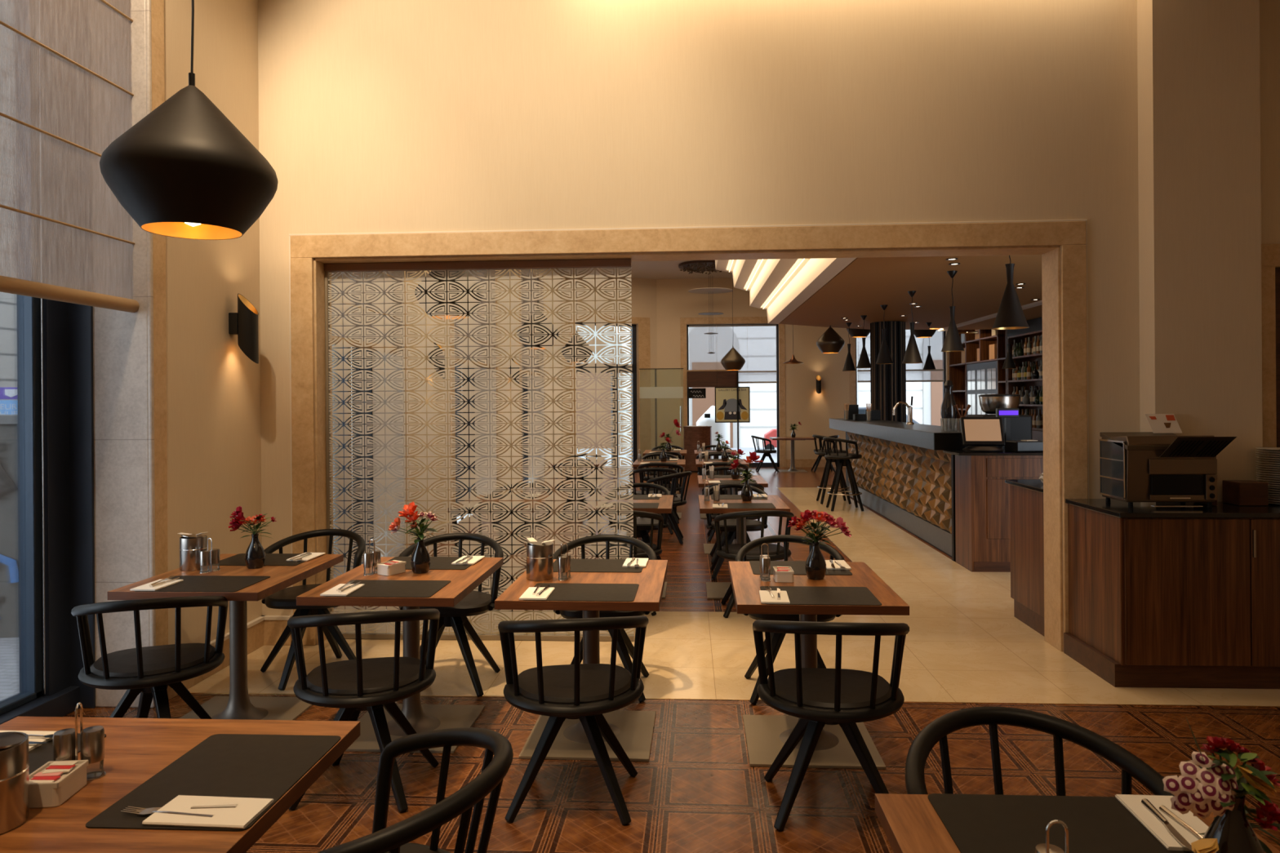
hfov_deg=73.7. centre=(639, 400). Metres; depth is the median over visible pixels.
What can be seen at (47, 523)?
window
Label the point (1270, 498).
plate
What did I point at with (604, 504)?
napkin
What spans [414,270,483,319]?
pendant lamp
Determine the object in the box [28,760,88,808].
box
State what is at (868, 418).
glass
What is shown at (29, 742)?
knife
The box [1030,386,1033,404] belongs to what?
liquor bottle
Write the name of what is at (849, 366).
cone pendant
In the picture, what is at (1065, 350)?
trim
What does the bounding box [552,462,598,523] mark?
armchair
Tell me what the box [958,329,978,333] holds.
pendant
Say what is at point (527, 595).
napkin
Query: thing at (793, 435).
vase
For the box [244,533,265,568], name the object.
vase
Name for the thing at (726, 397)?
poster
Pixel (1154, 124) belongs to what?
wall
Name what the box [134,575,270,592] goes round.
placemat
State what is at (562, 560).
shaker
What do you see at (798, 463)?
baseboard
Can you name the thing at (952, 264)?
recessed light
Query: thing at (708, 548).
pedestal table
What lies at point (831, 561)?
knife
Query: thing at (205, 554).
shaker
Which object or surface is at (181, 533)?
wrapper
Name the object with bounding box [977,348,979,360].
storage box
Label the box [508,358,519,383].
wall lamp
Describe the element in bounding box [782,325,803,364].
pendant
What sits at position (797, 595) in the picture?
placemat
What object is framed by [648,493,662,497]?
napkin
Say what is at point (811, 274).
ceiling
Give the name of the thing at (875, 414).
box
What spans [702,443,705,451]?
glass
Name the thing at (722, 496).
placemat
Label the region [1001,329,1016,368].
cone pendant
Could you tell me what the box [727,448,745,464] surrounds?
flower bouquet
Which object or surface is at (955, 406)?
utensils
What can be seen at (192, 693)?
trim
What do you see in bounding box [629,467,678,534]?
armchair
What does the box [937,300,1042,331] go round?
trim
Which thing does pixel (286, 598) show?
armchair
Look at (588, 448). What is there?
ground
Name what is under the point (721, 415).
print
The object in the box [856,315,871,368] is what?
cone pendant
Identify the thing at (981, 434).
screen
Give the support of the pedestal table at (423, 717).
on the floor
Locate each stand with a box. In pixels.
[75,702,106,781]
[199,537,220,573]
[363,539,377,576]
[558,542,571,580]
[682,426,711,472]
[760,543,770,582]
[1045,820,1068,852]
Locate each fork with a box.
[27,734,53,738]
[120,806,214,817]
[148,575,176,586]
[294,553,311,560]
[336,579,355,591]
[461,556,472,564]
[532,582,542,595]
[764,586,775,598]
[834,560,846,568]
[1159,804,1203,839]
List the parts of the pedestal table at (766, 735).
plate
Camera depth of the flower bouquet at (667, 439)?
11.64 m
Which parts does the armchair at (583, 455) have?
rail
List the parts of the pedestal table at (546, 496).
plate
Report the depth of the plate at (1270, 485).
4.90 m
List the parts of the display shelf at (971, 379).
shelf, shelf, panel, mirror pane, mirror frame, shelf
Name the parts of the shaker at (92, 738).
glass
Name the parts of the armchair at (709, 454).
rail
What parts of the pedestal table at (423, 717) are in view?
plate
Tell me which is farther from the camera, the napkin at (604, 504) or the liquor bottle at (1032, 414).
the liquor bottle at (1032, 414)
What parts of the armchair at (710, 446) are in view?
rail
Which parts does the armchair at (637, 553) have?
rail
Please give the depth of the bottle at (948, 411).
9.23 m
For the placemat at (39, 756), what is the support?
on the pedestal table at (136, 749)
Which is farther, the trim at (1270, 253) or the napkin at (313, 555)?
the trim at (1270, 253)
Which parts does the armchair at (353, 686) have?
leg, leg, rail, leg, leg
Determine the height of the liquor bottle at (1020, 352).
0.255 m
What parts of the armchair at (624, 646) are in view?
leg, rail, leg, leg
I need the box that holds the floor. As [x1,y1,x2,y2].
[62,466,1279,852]
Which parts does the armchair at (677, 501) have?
rail, leg, leg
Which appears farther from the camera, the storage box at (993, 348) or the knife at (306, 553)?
the storage box at (993, 348)
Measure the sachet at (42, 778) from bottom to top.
0.003 m
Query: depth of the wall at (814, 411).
19.84 m
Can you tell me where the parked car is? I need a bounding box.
[858,406,919,423]
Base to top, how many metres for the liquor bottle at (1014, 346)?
0.320 m
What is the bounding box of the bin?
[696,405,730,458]
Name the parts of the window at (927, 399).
door, door, door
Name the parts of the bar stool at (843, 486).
leg, leg, rail, leg, leg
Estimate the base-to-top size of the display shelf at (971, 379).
3.200 m
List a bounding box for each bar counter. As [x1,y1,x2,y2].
[829,417,1002,561]
[942,449,1043,572]
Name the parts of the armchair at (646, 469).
rail, leg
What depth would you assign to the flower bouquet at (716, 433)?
13.83 m
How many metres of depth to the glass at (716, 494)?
7.08 m
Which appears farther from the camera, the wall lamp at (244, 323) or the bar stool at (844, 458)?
the bar stool at (844, 458)
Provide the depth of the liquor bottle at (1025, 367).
15.25 m
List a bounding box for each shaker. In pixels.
[53,728,75,761]
[80,725,104,778]
[200,550,209,572]
[209,548,219,570]
[363,552,373,575]
[371,550,380,573]
[469,488,475,500]
[557,555,567,579]
[561,554,570,577]
[595,488,599,497]
[702,468,706,479]
[704,488,709,501]
[759,555,768,578]
[760,556,770,581]
[1034,843,1064,852]
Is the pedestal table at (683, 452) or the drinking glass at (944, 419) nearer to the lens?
the drinking glass at (944, 419)
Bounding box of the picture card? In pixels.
[1144,413,1182,433]
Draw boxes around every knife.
[28,741,48,745]
[136,804,237,811]
[149,577,181,587]
[288,551,310,559]
[337,582,360,592]
[455,555,470,563]
[535,585,549,595]
[626,557,635,566]
[777,587,780,599]
[829,560,835,568]
[1141,798,1194,852]
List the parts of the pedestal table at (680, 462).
plate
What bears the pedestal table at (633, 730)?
on the floor
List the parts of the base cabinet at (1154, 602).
panel, door, handle, door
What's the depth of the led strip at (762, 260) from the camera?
13.45 m
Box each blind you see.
[0,0,139,312]
[331,271,396,353]
[454,269,490,368]
[521,271,540,376]
[738,370,777,383]
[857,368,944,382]
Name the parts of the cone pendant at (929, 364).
lamp shade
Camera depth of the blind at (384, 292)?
7.57 m
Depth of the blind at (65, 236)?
3.93 m
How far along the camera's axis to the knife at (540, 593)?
3.68 m
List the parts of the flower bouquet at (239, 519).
stem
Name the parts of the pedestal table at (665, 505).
plate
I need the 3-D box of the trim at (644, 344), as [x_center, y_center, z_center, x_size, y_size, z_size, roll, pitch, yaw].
[-0.666,-0.173,19.504,2.000,3.510,0.020,0,0,-25]
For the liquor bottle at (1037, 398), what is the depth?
14.72 m
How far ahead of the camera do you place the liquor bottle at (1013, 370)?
15.79 m
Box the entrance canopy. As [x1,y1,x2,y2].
[687,369,738,467]
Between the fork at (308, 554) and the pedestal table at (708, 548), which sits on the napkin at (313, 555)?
the fork at (308, 554)
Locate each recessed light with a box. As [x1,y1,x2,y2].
[946,257,957,260]
[948,262,959,265]
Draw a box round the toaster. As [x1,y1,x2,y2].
[1099,431,1236,507]
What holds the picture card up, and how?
on the toaster
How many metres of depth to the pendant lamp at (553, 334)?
10.47 m
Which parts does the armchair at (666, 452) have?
rail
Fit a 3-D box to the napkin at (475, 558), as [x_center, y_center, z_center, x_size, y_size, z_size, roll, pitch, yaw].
[-0.900,0.837,4.474,0.118,0.007,0.211,0,0,5]
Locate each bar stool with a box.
[812,434,851,504]
[822,436,863,511]
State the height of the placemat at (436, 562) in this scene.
0.003 m
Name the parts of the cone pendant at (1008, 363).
lamp shade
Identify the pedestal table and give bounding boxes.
[0,716,359,852]
[106,554,343,720]
[296,556,503,753]
[448,494,551,596]
[494,559,667,761]
[548,459,607,518]
[582,494,673,598]
[632,459,685,519]
[642,449,686,497]
[694,449,739,495]
[695,458,749,519]
[697,475,768,554]
[697,495,790,599]
[728,561,909,769]
[769,436,816,472]
[875,793,1279,852]
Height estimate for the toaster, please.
0.415 m
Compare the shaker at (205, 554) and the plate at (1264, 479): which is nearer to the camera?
the shaker at (205, 554)
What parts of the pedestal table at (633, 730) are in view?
plate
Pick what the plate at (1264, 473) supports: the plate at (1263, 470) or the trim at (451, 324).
the plate at (1263, 470)
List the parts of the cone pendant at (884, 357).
lamp shade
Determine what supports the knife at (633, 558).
on the napkin at (642, 562)
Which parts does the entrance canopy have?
panel, post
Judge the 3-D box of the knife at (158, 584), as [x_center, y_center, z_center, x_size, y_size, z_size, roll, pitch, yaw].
[-2.188,0.840,3.944,0.015,0.015,0.199,0,0,8]
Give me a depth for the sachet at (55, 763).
1.86 m
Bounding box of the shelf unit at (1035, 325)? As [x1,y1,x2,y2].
[1006,316,1043,440]
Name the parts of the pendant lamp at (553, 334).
lamp shade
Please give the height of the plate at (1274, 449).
0.014 m
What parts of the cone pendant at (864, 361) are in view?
lamp shade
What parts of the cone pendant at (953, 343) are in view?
lamp shade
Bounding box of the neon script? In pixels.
[688,388,706,398]
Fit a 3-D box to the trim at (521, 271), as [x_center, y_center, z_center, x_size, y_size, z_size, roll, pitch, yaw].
[-1.923,-0.409,15.357,0.023,4.000,2.190,0,0,3]
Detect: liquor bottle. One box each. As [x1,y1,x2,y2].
[1012,339,1016,356]
[1012,363,1016,380]
[1013,342,1017,356]
[1013,367,1018,380]
[1016,342,1023,355]
[1017,366,1021,380]
[1018,390,1021,404]
[1021,362,1024,379]
[1021,386,1025,404]
[1022,390,1030,404]
[1023,337,1026,355]
[1023,361,1027,379]
[1026,337,1031,355]
[1026,361,1031,379]
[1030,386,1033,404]
[1031,337,1034,354]
[1031,364,1039,378]
[1031,409,1033,427]
[1032,336,1036,354]
[1032,386,1037,404]
[1032,409,1036,427]
[1034,389,1039,404]
[1035,335,1039,353]
[1035,409,1041,428]
[1039,360,1042,378]
[1039,386,1042,404]
[1040,334,1042,353]
[1040,412,1043,427]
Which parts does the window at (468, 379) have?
pane, sash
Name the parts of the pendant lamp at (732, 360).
cord, lamp shade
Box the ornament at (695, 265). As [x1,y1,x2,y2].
[678,259,721,274]
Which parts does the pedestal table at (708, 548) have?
plate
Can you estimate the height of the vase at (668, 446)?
0.172 m
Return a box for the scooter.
[763,428,777,449]
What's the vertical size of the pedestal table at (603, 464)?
0.740 m
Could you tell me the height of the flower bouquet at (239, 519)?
0.174 m
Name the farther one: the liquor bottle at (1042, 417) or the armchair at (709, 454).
the liquor bottle at (1042, 417)
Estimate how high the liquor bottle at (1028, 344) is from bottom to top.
0.320 m
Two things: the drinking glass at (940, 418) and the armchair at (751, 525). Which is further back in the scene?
the drinking glass at (940, 418)
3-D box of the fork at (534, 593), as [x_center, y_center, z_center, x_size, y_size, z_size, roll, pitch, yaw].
[-0.451,0.827,3.745,0.023,0.014,0.200,0,0,1]
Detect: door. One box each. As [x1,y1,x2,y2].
[639,368,683,459]
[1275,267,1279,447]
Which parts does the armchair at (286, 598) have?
leg, leg, rail, leg, leg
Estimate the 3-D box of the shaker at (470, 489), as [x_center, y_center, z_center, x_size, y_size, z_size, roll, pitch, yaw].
[-1.420,0.791,7.225,0.046,0.105,0.045,0,0,3]
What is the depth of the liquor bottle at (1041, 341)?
14.55 m
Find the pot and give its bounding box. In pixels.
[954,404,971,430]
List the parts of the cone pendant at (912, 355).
lamp shade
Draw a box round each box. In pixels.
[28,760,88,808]
[376,560,406,576]
[773,566,794,582]
[844,404,858,419]
[853,413,867,421]
[865,409,880,420]
[960,333,964,342]
[961,347,965,363]
[974,329,979,339]
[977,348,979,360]
[989,343,997,359]
[991,328,996,335]
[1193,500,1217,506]
[1222,480,1268,506]
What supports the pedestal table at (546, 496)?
on the floor
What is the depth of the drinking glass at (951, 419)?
8.45 m
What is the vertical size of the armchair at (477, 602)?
0.794 m
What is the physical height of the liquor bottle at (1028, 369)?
0.320 m
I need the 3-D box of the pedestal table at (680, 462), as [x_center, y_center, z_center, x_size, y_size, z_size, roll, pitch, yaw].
[0.273,1.205,11.623,0.692,0.740,0.940,0,0,3]
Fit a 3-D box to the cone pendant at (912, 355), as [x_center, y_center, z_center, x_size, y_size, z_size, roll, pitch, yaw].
[3.483,-0.938,10.921,0.258,0.920,0.258,0,0,3]
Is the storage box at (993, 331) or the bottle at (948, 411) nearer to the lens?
the bottle at (948, 411)
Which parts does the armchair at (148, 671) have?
leg, leg, rail, leg, leg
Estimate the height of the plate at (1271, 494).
0.014 m
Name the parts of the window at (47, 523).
pane, sash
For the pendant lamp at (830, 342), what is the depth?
15.76 m
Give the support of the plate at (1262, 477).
on the plate at (1264, 479)
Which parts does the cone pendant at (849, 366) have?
lamp shade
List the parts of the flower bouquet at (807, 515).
stem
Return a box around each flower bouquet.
[228,506,276,538]
[387,502,437,543]
[657,437,671,450]
[659,418,681,442]
[714,431,724,441]
[720,440,730,449]
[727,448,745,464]
[728,452,763,484]
[787,509,851,546]
[790,422,801,431]
[1162,714,1279,852]
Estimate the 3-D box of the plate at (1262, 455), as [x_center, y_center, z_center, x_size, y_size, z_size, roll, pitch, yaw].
[3.697,0.322,4.925,0.234,0.014,0.234,0,0,-29]
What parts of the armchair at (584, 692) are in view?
leg, rail, leg, leg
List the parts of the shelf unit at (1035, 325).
panel, panel, shelf, shelf, shelf, shelf, panel, shelf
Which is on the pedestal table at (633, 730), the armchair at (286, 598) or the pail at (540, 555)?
the pail at (540, 555)
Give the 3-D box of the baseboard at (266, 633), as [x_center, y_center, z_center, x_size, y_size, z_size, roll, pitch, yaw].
[-2.020,1.496,11.783,0.200,0.190,14.500,0,0,3]
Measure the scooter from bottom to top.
0.750 m
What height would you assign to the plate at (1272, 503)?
0.014 m
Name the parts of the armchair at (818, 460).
leg, leg, rail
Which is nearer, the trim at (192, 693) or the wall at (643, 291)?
the trim at (192, 693)
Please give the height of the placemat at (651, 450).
0.003 m
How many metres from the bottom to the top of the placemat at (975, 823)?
0.003 m
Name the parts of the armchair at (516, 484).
leg, rail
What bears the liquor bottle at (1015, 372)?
on the shelf unit at (1035, 325)
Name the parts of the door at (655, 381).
rail, handle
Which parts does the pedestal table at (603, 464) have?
plate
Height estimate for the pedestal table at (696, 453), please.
0.740 m
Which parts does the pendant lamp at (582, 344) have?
lamp shade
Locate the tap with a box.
[893,395,914,424]
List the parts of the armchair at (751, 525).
leg, leg, rail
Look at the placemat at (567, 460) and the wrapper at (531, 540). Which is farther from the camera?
the placemat at (567, 460)
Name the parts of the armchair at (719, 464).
rail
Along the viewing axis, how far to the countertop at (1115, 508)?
4.72 m
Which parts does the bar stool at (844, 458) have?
leg, leg, rail, leg, leg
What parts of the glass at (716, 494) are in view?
glass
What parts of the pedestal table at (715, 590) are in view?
plate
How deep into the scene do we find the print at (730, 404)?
19.53 m
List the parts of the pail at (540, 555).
swing lid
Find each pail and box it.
[179,533,207,571]
[525,539,553,581]
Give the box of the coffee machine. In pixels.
[967,394,1031,449]
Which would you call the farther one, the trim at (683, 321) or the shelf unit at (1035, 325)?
the trim at (683, 321)
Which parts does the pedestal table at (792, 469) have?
plate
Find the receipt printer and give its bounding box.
[1005,440,1043,452]
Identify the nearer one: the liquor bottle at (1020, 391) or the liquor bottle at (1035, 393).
the liquor bottle at (1035, 393)
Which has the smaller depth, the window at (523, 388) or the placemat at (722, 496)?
the placemat at (722, 496)
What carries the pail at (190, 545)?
on the pedestal table at (238, 705)
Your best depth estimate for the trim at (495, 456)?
12.34 m
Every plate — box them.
[1255,449,1279,453]
[1255,452,1279,455]
[1255,456,1279,460]
[1255,457,1279,462]
[1255,462,1279,466]
[1255,464,1279,469]
[1255,471,1279,475]
[1255,477,1279,482]
[1256,447,1279,451]
[1256,453,1279,457]
[1256,460,1279,464]
[1256,466,1279,471]
[1256,469,1279,473]
[1256,473,1279,478]
[1256,475,1279,479]
[1257,480,1279,484]
[1267,483,1279,487]
[1267,485,1279,488]
[1268,488,1279,491]
[1268,490,1279,493]
[1268,492,1279,496]
[1268,494,1279,497]
[1268,497,1279,500]
[1268,498,1279,502]
[1268,501,1279,505]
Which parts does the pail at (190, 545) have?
swing lid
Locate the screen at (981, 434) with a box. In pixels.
[960,417,1004,453]
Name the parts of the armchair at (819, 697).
leg, leg, rail, leg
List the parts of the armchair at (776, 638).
leg, leg, rail, leg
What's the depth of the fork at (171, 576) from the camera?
3.97 m
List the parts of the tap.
spout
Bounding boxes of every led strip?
[746,259,763,290]
[762,258,804,309]
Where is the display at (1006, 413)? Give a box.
[995,408,1018,450]
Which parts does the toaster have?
frame, panel, panel, handle, control panel, knob panel, knob, knob, knob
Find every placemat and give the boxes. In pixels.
[28,733,106,775]
[85,733,341,831]
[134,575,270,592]
[209,553,306,565]
[324,579,450,597]
[375,556,471,569]
[476,502,527,507]
[480,494,536,499]
[523,582,639,601]
[553,559,643,573]
[564,459,596,461]
[599,502,659,508]
[604,494,659,499]
[642,462,677,464]
[643,459,676,461]
[651,449,675,451]
[700,449,729,451]
[702,458,731,461]
[706,475,751,478]
[709,480,756,484]
[710,494,767,499]
[713,502,776,508]
[749,560,852,575]
[760,586,881,605]
[928,793,1192,852]
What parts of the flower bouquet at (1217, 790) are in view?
stem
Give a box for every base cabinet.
[1009,484,1044,635]
[1063,503,1279,688]
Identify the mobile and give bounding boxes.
[688,275,732,354]
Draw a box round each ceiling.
[557,260,732,279]
[715,257,856,324]
[779,254,1042,329]
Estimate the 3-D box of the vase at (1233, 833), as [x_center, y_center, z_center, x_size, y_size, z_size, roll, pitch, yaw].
[0.992,0.744,1.427,0.098,0.172,0.094,0,0,3]
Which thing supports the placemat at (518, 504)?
on the pedestal table at (546, 496)
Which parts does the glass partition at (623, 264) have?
rail, rail, rail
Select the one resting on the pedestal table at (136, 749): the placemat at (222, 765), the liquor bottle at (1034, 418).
the placemat at (222, 765)
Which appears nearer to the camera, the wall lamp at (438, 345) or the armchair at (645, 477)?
the wall lamp at (438, 345)
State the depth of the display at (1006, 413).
8.06 m
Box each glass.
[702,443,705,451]
[704,450,708,461]
[708,465,714,479]
[712,484,719,501]
[844,403,848,420]
[866,403,871,421]
[940,417,946,431]
[943,418,950,431]
[951,418,957,431]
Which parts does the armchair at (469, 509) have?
rail, leg, leg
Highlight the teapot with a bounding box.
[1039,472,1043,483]
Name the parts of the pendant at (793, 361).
lamp shade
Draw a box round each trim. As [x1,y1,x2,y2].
[145,0,155,708]
[151,0,168,699]
[191,693,1279,706]
[290,221,1088,651]
[401,271,405,550]
[404,271,408,548]
[449,270,498,505]
[453,270,497,502]
[518,270,545,493]
[520,271,544,493]
[568,314,651,471]
[680,316,955,467]
[776,487,851,561]
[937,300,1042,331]
[1261,244,1279,452]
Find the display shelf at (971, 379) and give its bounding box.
[948,328,1007,423]
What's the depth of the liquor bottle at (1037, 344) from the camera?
14.70 m
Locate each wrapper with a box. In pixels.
[177,532,207,534]
[526,537,555,542]
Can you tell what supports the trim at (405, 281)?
attached to the wall at (214, 430)
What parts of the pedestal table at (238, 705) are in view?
plate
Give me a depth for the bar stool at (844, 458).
12.06 m
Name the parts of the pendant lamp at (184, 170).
lamp shade, cord, bulb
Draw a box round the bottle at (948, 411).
[940,380,957,428]
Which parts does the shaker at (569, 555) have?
glass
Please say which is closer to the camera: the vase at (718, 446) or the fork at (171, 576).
the fork at (171, 576)
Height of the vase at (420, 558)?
0.172 m
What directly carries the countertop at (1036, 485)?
on the base cabinet at (1026, 505)
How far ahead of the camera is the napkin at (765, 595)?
3.56 m
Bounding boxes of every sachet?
[29,780,54,782]
[30,775,60,781]
[32,772,62,777]
[41,767,72,773]
[45,764,75,769]
[48,761,78,766]
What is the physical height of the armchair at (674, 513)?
0.794 m
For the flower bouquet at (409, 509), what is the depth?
4.18 m
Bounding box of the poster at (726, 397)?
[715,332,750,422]
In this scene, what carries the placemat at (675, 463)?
on the pedestal table at (680, 462)
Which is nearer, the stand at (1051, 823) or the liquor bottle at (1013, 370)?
the stand at (1051, 823)
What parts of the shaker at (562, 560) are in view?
glass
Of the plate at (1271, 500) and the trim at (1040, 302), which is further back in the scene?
the trim at (1040, 302)
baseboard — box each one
[168,467,564,699]
[786,458,845,467]
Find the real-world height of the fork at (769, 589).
0.014 m
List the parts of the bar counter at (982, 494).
door, drawer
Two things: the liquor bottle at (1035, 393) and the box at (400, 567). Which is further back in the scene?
the liquor bottle at (1035, 393)
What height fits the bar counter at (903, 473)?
1.245 m
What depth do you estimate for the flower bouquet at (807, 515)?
3.98 m
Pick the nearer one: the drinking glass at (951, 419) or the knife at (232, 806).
the knife at (232, 806)
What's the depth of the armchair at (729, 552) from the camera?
6.18 m
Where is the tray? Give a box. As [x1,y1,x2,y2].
[1150,505,1203,506]
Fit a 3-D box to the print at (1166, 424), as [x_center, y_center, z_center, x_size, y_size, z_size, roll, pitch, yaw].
[3.115,0.147,5.038,0.040,0.032,0.006,0,0,7]
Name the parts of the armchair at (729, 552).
leg, leg, rail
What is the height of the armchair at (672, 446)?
0.794 m
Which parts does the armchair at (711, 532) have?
leg, rail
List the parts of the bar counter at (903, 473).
relief panel, kick plate, corner post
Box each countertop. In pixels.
[829,417,1002,450]
[942,449,1043,455]
[1004,479,1043,493]
[1065,498,1279,518]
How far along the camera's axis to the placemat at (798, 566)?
4.21 m
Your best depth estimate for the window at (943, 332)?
19.73 m
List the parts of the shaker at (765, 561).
glass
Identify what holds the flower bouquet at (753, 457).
in the vase at (746, 492)
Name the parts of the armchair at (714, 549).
leg, leg, rail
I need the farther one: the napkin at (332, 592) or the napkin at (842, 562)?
the napkin at (842, 562)
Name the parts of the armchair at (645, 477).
rail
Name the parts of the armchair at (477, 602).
leg, leg, rail, leg, leg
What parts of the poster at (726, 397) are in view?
frame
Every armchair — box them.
[71,595,228,719]
[260,528,365,690]
[287,608,439,813]
[318,727,513,852]
[398,533,503,697]
[450,507,526,611]
[490,482,552,542]
[497,615,648,825]
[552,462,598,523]
[553,534,657,702]
[564,453,603,510]
[585,509,663,616]
[608,482,671,559]
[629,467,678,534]
[637,462,683,524]
[640,453,679,511]
[640,471,691,544]
[644,451,681,497]
[651,444,684,493]
[696,451,734,495]
[697,453,734,494]
[700,444,731,492]
[702,462,748,519]
[703,466,752,541]
[705,482,764,563]
[706,483,768,579]
[714,510,794,617]
[735,534,844,704]
[751,435,778,472]
[752,619,909,831]
[811,435,839,472]
[905,706,1174,796]
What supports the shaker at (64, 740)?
on the pedestal table at (136, 749)
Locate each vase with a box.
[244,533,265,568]
[410,537,430,573]
[660,448,666,462]
[666,442,671,451]
[715,440,721,451]
[721,448,728,461]
[730,466,740,479]
[741,480,752,501]
[791,430,795,437]
[804,541,826,579]
[1202,795,1264,852]
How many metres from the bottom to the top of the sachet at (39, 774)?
0.003 m
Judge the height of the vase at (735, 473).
0.172 m
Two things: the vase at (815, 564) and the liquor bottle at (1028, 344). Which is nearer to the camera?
the vase at (815, 564)
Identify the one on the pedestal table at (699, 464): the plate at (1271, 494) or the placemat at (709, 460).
the placemat at (709, 460)
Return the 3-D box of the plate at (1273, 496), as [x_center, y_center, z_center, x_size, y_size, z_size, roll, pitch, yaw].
[3.699,0.553,4.925,0.234,0.014,0.234,0,0,-27]
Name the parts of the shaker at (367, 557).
glass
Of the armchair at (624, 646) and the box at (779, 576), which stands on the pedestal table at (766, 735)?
the box at (779, 576)
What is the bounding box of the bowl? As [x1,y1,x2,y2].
[978,395,1019,413]
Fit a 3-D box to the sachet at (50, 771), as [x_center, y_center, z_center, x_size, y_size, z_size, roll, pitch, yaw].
[-1.251,0.796,1.833,0.052,0.003,0.020,0,0,-12]
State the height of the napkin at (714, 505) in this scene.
0.007 m
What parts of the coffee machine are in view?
lid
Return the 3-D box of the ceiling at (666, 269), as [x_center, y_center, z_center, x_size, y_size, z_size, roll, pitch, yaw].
[2.410,-2.960,12.914,10.000,0.200,14.740,0,0,3]
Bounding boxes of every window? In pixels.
[0,292,95,724]
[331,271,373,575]
[454,320,475,515]
[521,282,528,482]
[575,322,637,469]
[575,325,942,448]
[855,330,946,426]
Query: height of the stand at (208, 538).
0.168 m
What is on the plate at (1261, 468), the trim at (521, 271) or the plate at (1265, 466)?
the plate at (1265, 466)
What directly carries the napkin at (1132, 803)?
on the placemat at (975, 823)
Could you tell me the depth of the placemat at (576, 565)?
4.29 m
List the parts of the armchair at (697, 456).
rail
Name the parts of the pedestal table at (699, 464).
plate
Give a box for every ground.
[456,448,588,523]
[577,447,777,466]
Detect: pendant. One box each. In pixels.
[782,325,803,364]
[842,322,855,371]
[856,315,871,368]
[875,304,893,364]
[902,290,923,363]
[922,322,936,369]
[941,270,964,351]
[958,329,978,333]
[991,255,1029,329]
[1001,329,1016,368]
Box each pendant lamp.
[99,0,278,239]
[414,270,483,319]
[516,269,559,349]
[561,297,592,362]
[720,275,745,370]
[816,325,844,353]
[846,328,870,337]
[914,329,936,337]
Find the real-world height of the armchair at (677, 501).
0.794 m
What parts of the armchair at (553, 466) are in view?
leg, rail, leg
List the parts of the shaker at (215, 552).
glass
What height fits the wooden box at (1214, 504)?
0.132 m
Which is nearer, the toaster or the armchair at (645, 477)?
the toaster
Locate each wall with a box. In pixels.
[93,0,563,707]
[257,0,1279,651]
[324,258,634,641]
[561,273,657,471]
[656,278,946,459]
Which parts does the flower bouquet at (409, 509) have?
stem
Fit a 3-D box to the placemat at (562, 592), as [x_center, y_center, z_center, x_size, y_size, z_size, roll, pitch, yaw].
[-0.249,0.837,3.730,0.470,0.003,0.335,0,0,4]
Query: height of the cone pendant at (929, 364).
0.850 m
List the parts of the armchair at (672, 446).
rail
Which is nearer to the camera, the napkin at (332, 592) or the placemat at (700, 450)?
the napkin at (332, 592)
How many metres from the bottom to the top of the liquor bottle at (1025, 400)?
0.255 m
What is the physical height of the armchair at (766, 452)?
0.794 m
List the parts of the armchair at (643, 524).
rail, leg, leg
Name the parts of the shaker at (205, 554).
glass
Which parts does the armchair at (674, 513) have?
rail, leg, leg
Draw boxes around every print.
[716,411,748,420]
[718,399,746,419]
[724,398,740,412]
[1164,422,1170,427]
[1165,414,1175,420]
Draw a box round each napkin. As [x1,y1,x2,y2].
[0,730,56,751]
[129,579,183,591]
[142,795,273,829]
[286,552,325,560]
[320,583,364,595]
[451,555,484,564]
[518,586,555,599]
[595,503,613,507]
[622,558,648,567]
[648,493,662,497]
[708,480,720,483]
[712,503,727,508]
[752,493,768,497]
[759,590,790,604]
[825,560,851,569]
[1115,794,1208,851]
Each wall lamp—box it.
[228,293,258,364]
[428,339,444,378]
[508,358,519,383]
[816,375,821,393]
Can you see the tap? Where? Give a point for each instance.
(909, 407)
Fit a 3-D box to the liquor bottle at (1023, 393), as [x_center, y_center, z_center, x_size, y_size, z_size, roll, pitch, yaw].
[6.923,-0.093,15.415,0.078,0.320,0.076,0,0,3]
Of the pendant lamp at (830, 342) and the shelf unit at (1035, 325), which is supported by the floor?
the shelf unit at (1035, 325)
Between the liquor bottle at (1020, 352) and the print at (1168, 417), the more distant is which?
the liquor bottle at (1020, 352)
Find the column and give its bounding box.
[870,320,906,422]
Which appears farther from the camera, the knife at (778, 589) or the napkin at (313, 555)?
the napkin at (313, 555)
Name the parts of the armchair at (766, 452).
rail, leg, leg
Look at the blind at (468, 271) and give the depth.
11.68 m

